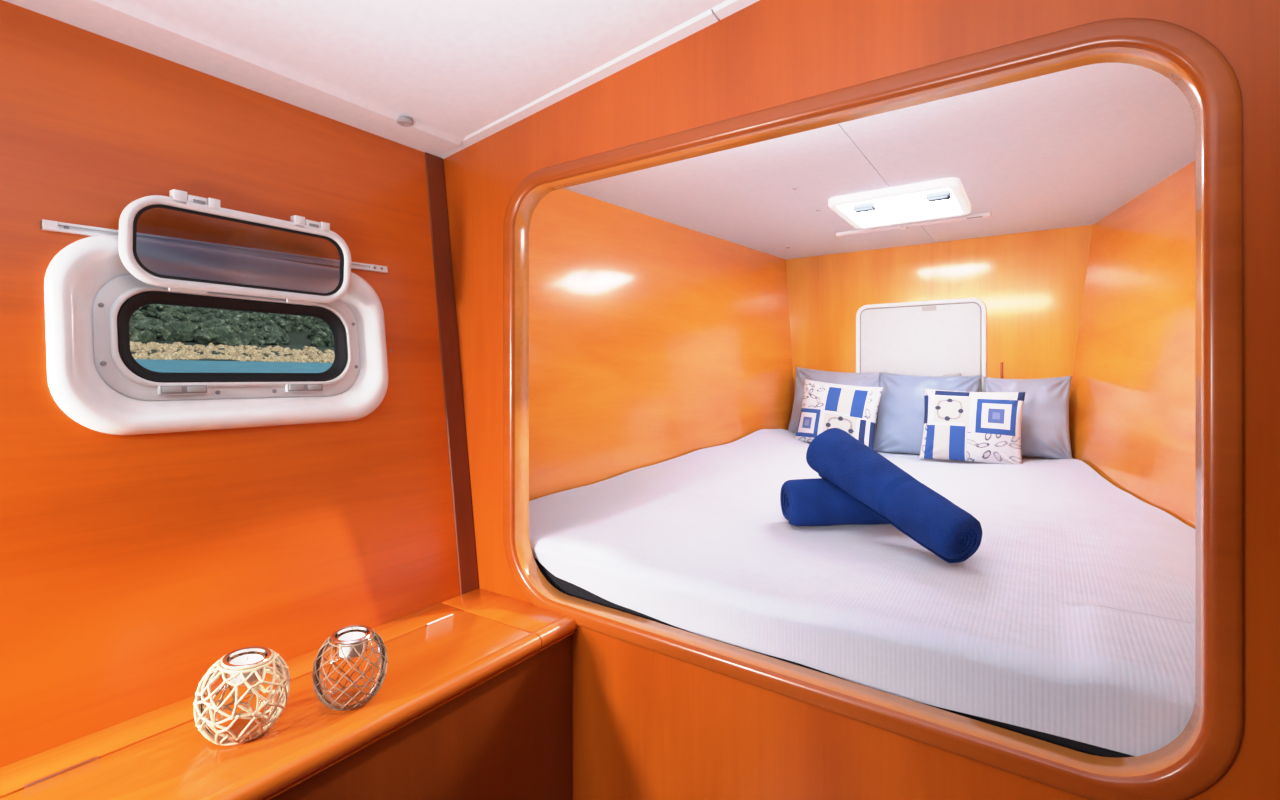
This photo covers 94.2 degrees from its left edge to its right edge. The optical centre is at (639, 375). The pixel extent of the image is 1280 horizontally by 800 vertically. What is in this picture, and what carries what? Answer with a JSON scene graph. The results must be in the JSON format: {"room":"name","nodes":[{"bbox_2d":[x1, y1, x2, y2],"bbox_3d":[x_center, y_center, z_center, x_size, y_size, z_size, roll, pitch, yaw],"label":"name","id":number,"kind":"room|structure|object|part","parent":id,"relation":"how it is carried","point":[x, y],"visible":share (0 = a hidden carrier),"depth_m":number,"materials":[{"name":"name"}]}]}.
{"room":"ship interior","nodes":[
{"label":"ship interior","id":0,"kind":"room"},
{"bbox_2d":[0,0,472,767],"bbox_3d":[-1.257,0.240,0.552,0.269,1.732,2.700,0,0,34],"label":"wall","id":1,"kind":"structure","parent":0,"point":[131,565],"depth_m":1.13,"materials":[{"name":"brown wood"}]},
{"bbox_2d":[41,189,387,434],"bbox_3d":[-0.836,-0.121,1.264,0.155,0.452,0.630,0,0,34],"label":"window","id":2,"kind":"structure","parent":1,"relation":"in","point":[94,285],"depth_m":1.15,"materials":[{"name":"white plastic"}]},
{"bbox_3d":[-0.847,-0.335,1.135,0.018,0.016,0.033,0,0,34],"label":"latch lever","id":3,"kind":"part","parent":2,"relation":"part of","materials":[{"name":"white plastic"}]},
{"bbox_3d":[-0.822,-0.262,1.254,0.013,0.035,0.630,0,0,34],"label":"blind rail","id":4,"kind":"part","parent":2,"relation":"part of","materials":[{"name":"plastic"}]},
{"bbox_3d":[-0.819,-0.073,1.241,0.043,0.239,0.486,0,0,34],"label":"frame","id":5,"kind":"part","parent":2,"relation":"part of","materials":[{"name":"white plastic"}]},
{"bbox_3d":[-0.797,-0.248,1.219,0.032,0.166,0.416,0,0,34],"label":"sash","id":6,"kind":"part","parent":2,"relation":"part of","materials":[{"name":"white plastic"}]},
{"bbox_3d":[-0.726,-0.335,1.313,0.018,0.016,0.033,0,0,34],"label":"latch lever","id":7,"kind":"part","parent":2,"relation":"part of","materials":[{"name":"white plastic"}]},
{"bbox_2d":[4,0,726,154],"bbox_3d":[-0.341,-0.784,-0.070,2.385,0.317,2.700,0,0,34],"label":"ceiling","id":8,"kind":"structure","parent":0,"point":[454,68],"depth_m":1.21,"materials":[{"name":"white paint"}]},
{"bbox_2d":[397,117,412,126],"bbox_3d":[-0.586,-0.633,1.483,0.038,0.010,0.038,0,0,34],"label":"ceiling vent","id":9,"kind":"object","parent":8,"relation":"in","point":[403,121],"visible":1,"depth_m":1.47,"materials":[{"name":"silver metal"}]},
{"bbox_2d":[529,188,793,500],"bbox_3d":[0.167,0.145,2.701,0.110,1.710,2.372,0,0,41],"label":"wall","id":10,"kind":"structure","parent":0,"point":[652,341],"depth_m":2.53,"materials":[{"name":"brown wood"}]},
{"bbox_2d":[443,0,1279,799],"bbox_3d":[0.359,0.065,1.116,2.620,2.070,0.050,0,0,34],"label":"wall","id":11,"kind":"structure","parent":0,"point":[647,724],"depth_m":1.14,"materials":[{"name":"brown wood"}]},
{"bbox_2d":[425,152,478,594],"bbox_3d":[-0.521,-0.023,1.646,0.157,1.206,0.062,0,0,34],"label":"trim","id":12,"kind":"structure","parent":11,"relation":"attached to","point":[448,334],"depth_m":1.64,"materials":[{"name":"brown wood"}]},
{"bbox_2d":[435,9,717,158],"bbox_3d":[-0.213,-0.692,1.454,0.881,0.134,0.034,0,0,34],"label":"trim","id":13,"kind":"structure","parent":11,"relation":"attached to","point":[709,17],"depth_m":1.38,"materials":[{"name":"white plastic"}]},
{"bbox_2d":[713,0,758,19],"bbox_3d":[0.775,-0.832,0.783,1.499,0.206,0.034,0,0,34],"label":"trim","id":14,"kind":"structure","parent":11,"relation":"attached to","point":[728,7],"depth_m":1.19,"materials":[{"name":"white plastic"}]},
{"bbox_2d":[503,18,1242,799],"bbox_3d":[0.233,0.052,1.200,1.398,1.144,0.063,0,0,34],"label":"trim","id":15,"kind":"structure","parent":11,"relation":"attached to","point":[1195,760],"depth_m":0.91,"materials":[{"name":"brown wood"}]},
{"bbox_2d":[563,63,1194,258],"bbox_3d":[0.987,-0.716,2.143,2.359,0.012,2.345,0,0,34],"label":"ceiling","id":16,"kind":"structure","parent":0,"point":[1072,147],"depth_m":2.02,"materials":[{"name":"white paint"}]},
{"bbox_2d":[828,178,970,228],"bbox_3d":[1.072,-0.708,2.445,0.472,0.085,0.480,0,0,34],"label":"window","id":17,"kind":"structure","parent":16,"relation":"attached to","point":[947,197],"depth_m":2.39,"materials":[{"name":"plastic"}]},
{"bbox_3d":[0.905,-0.670,2.404,0.066,0.010,0.018,0,0,34],"label":"latch handle","id":18,"kind":"part","parent":17,"relation":"part of","materials":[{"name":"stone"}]},
{"bbox_3d":[1.072,-0.703,2.445,0.405,0.010,0.413,0,0,34],"label":"pane","id":19,"kind":"part","parent":17,"relation":"part of","materials":[{"name":"white glass"}]},
{"bbox_3d":[1.128,-0.670,2.252,0.066,0.010,0.018,0,0,34],"label":"latch handle","id":20,"kind":"part","parent":17,"relation":"part of","materials":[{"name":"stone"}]},
{"bbox_2d":[836,212,990,236],"bbox_3d":[1.252,-0.697,2.774,0.664,0.027,0.041,0,0,34],"label":"rail","id":21,"kind":"object","parent":16,"relation":"attached to","point":[905,226],"visible":1,"depth_m":2.75,"materials":[{"name":"grey plastic"}]},
{"bbox_2d":[786,225,1092,456],"bbox_3d":[1.515,0.145,3.220,1.492,1.710,0.030,0,0,34],"label":"wall","id":22,"kind":"structure","parent":0,"point":[1031,285],"depth_m":3.05,"materials":[{"name":"brown wood"}]},
{"bbox_2d":[856,298,986,423],"bbox_3d":[1.486,-0.066,3.193,0.645,0.672,0.048,0,0,34],"label":"door","id":23,"kind":"structure","parent":22,"relation":"in","point":[948,337],"depth_m":3.19,"materials":[{"name":"grey plastic"}]},
{"bbox_3d":[1.541,-0.360,3.172,0.070,0.026,0.002,0,0,34],"label":"notice plate","id":24,"kind":"part","parent":23,"relation":"part of","materials":[{"name":"grey plastic"}]},
{"bbox_3d":[1.617,0.000,3.082,0.086,0.034,0.012,0,0,34],"label":"latch handle","id":25,"kind":"part","parent":23,"relation":"part of","materials":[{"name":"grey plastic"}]},
{"bbox_2d":[1000,362,1002,377],"bbox_3d":[1.818,-0.020,2.991,0.012,0.100,0.008,0,0,34],"label":"hinge strip","id":26,"kind":"object","parent":22,"relation":"attached to","point":[1001,363],"visible":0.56,"depth_m":2.99,"materials":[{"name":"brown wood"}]},
{"bbox_2d":[1069,160,1194,528],"bbox_3d":[1.636,0.145,1.702,0.182,1.710,2.468,0,0,20],"label":"wall","id":27,"kind":"structure","parent":0,"point":[1132,398],"depth_m":2.17,"materials":[{"name":"brown wood"}]},
{"bbox_3d":[0.944,0.673,2.154,1.993,0.034,2.247,0,0,34],"label":"board","id":28,"kind":"object","parent":27,"relation":"attached to","visible":0},
{"bbox_2d":[533,556,1133,757],"bbox_3d":[0.937,0.578,2.148,2.025,0.155,2.263,0,0,34],"label":"mattress","id":29,"kind":"object","parent":28,"relation":"on","point":[565,587],"visible":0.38,"depth_m":1.05,"materials":[{"name":"black fabric"}]},
{"bbox_2d":[529,429,1194,755],"bbox_3d":[0.932,0.438,2.149,2.044,0.297,2.276,0,0,34],"label":"sheet","id":30,"kind":"object","parent":29,"relation":"on","point":[1072,615],"visible":0.69,"depth_m":1.34,"materials":[{"name":"white fabric"}]},
{"bbox_2d":[780,478,889,525],"bbox_3d":[0.599,0.363,1.739,0.352,0.131,0.142,0,0,-3],"label":"rolled towel","id":31,"kind":"object","parent":30,"relation":"on","point":[815,501],"visible":0.66,"depth_m":1.68,"materials":[{"name":"blue fabric"}]},
{"bbox_2d":[806,428,982,562],"bbox_3d":[0.659,0.294,1.588,0.162,0.278,0.526,0,0,-23],"label":"bolster pillow","id":32,"kind":"object","parent":31,"relation":"on","point":[877,484],"visible":1,"depth_m":1.49,"materials":[{"name":"blue fabric"}]},
{"bbox_2d":[788,367,884,437],"bbox_3d":[1.093,0.180,3.355,0.528,0.469,0.174,0,0,33],"label":"pillow","id":33,"kind":"object","parent":30,"relation":"on","point":[843,378],"visible":0.27,"depth_m":3.40,"materials":[{"name":"grey fabric"}]},
{"bbox_2d":[795,379,882,448],"bbox_3d":[1.045,0.205,3.147,0.437,0.376,0.145,0,0,36],"label":"cushion","id":34,"kind":"object","parent":30,"relation":"on","point":[853,410],"visible":0.88,"depth_m":3.10,"materials":[{"name":"fabric"}]},
{"bbox_2d":[873,372,981,453],"bbox_3d":[1.465,0.200,3.060,0.509,0.443,0.178,0,0,32],"label":"pillow","id":35,"kind":"object","parent":30,"relation":"on","point":[900,422],"visible":0.51,"depth_m":3.06,"materials":[{"name":"fabric"}]},
{"bbox_2d":[919,389,1025,463],"bbox_3d":[1.543,0.235,2.777,0.422,0.347,0.145,0,0,39],"label":"cushion","id":36,"kind":"object","parent":30,"relation":"on","point":[981,427],"visible":0.99,"depth_m":2.73,"materials":[{"name":"fabric"}]},
{"bbox_2d":[984,376,1071,458],"bbox_3d":[1.825,0.195,2.813,0.366,0.394,0.163,0,0,40],"label":"pillow","id":37,"kind":"object","parent":30,"relation":"on","point":[1045,433],"visible":0.58,"depth_m":2.74,"materials":[{"name":"grey fabric"}]},
{"label":"floor","id":38,"kind":"structure","parent":0,"visible":0},
{"bbox_2d":[0,588,577,799],"bbox_3d":[-1.053,0.839,0.413,0.354,0.523,2.699,0,0,34],"label":"shelf","id":39,"kind":"object","parent":38,"relation":"on","point":[473,701],"visible":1,"depth_m":1.10,"materials":[{"name":"brown wood"}]},
{"bbox_2d":[193,646,290,745],"bbox_3d":[-0.646,0.517,0.970,0.133,0.129,0.131,0,0,-34],"label":"candle holder","id":40,"kind":"object","parent":39,"relation":"on","point":[207,726],"visible":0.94,"depth_m":0.94,"materials":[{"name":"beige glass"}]},
{"bbox_2d":[226,653,266,685],"bbox_3d":[-0.642,0.476,0.970,0.056,0.033,0.056,6,0,34],"label":"candle cup","id":41,"kind":"object","parent":40,"relation":"on","point":[237,670],"depth_m":0.94,"materials":[{"name":"clear glass"}]},
{"bbox_2d":[230,654,263,683],"bbox_3d":[-0.641,0.475,0.970,0.050,0.034,0.049,0,0,29],"label":"tealight","id":42,"kind":"object","parent":40,"relation":"in","point":[246,659],"visible":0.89,"depth_m":0.96,"materials":[{"name":"white wax"}]},
{"bbox_2d":[312,625,387,710],"bbox_3d":[-0.515,0.518,1.061,0.121,0.124,0.121,0,0,-22],"label":"candle holder","id":43,"kind":"object","parent":39,"relation":"on","point":[355,702],"visible":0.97,"depth_m":1.04,"materials":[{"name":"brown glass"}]},
{"bbox_2d":[335,631,367,659],"bbox_3d":[-0.514,0.478,1.060,0.054,0.033,0.054,4,2,34],"label":"candle cup","id":44,"kind":"object","parent":43,"relation":"on","point":[365,638],"depth_m":1.04,"materials":[{"name":"clear glass"}]},
{"bbox_2d":[338,632,365,657],"bbox_3d":[-0.513,0.476,1.060,0.047,0.033,0.047,0,0,-16],"label":"tealight","id":45,"kind":"object","parent":43,"relation":"in","point":[350,636],"visible":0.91,"depth_m":1.05,"materials":[{"name":"white wax"}]},
{"bbox_3d":[-0.928,0.858,0.328,0.018,0.484,2.696,0,0,34],"label":"panel","id":46,"kind":"part","parent":39,"relation":"part of","materials":[{"name":"brown wood"}]},
{"bbox_3d":[-0.342,0.592,1.487,0.322,0.024,0.122,0,0,34],"label":"panel","id":47,"kind":"part","parent":39,"relation":"part of","materials":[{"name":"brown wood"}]},
{"label":"outside","id":48,"kind":"structure","parent":0,"visible":0},
{"bbox_2d":[131,316,334,362],"bbox_3d":[-41.170,-17.522,58.206,57.509,33.470,110.000,0,0,34],"label":"hillside","id":49,"kind":"structure","parent":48,"point":[298,340],"depth_m":42.01,"materials":[{"name":"soil"}]},
{"bbox_2d":[129,304,333,346],"bbox_3d":[-33.994,-9.393,51.013,28.454,16.346,40.502,0,0,34],"label":"bushes","id":50,"kind":"object","parent":49,"relation":"on","point":[204,326],"visible":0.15,"depth_m":39.32,"materials":[{"name":"green plant"}]},
{"bbox_2d":[130,341,334,362],"bbox_3d":[-22.058,-1.296,40.305,4.904,1.701,26.540,0,0,34],"label":"rocks","id":51,"kind":"object","parent":49,"relation":"on","point":[230,352],"visible":0.38,"depth_m":35.58},
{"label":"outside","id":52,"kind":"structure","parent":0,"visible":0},
{"bbox_2d":[135,359,332,372],"bbox_3d":[-6.830,-0.204,28.823,40.300,1.592,120.000,0,0,34],"label":"sea","id":53,"kind":"structure","parent":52,"point":[186,366],"depth_m":23.00,"materials":[{"name":"liquid"}]}
]}

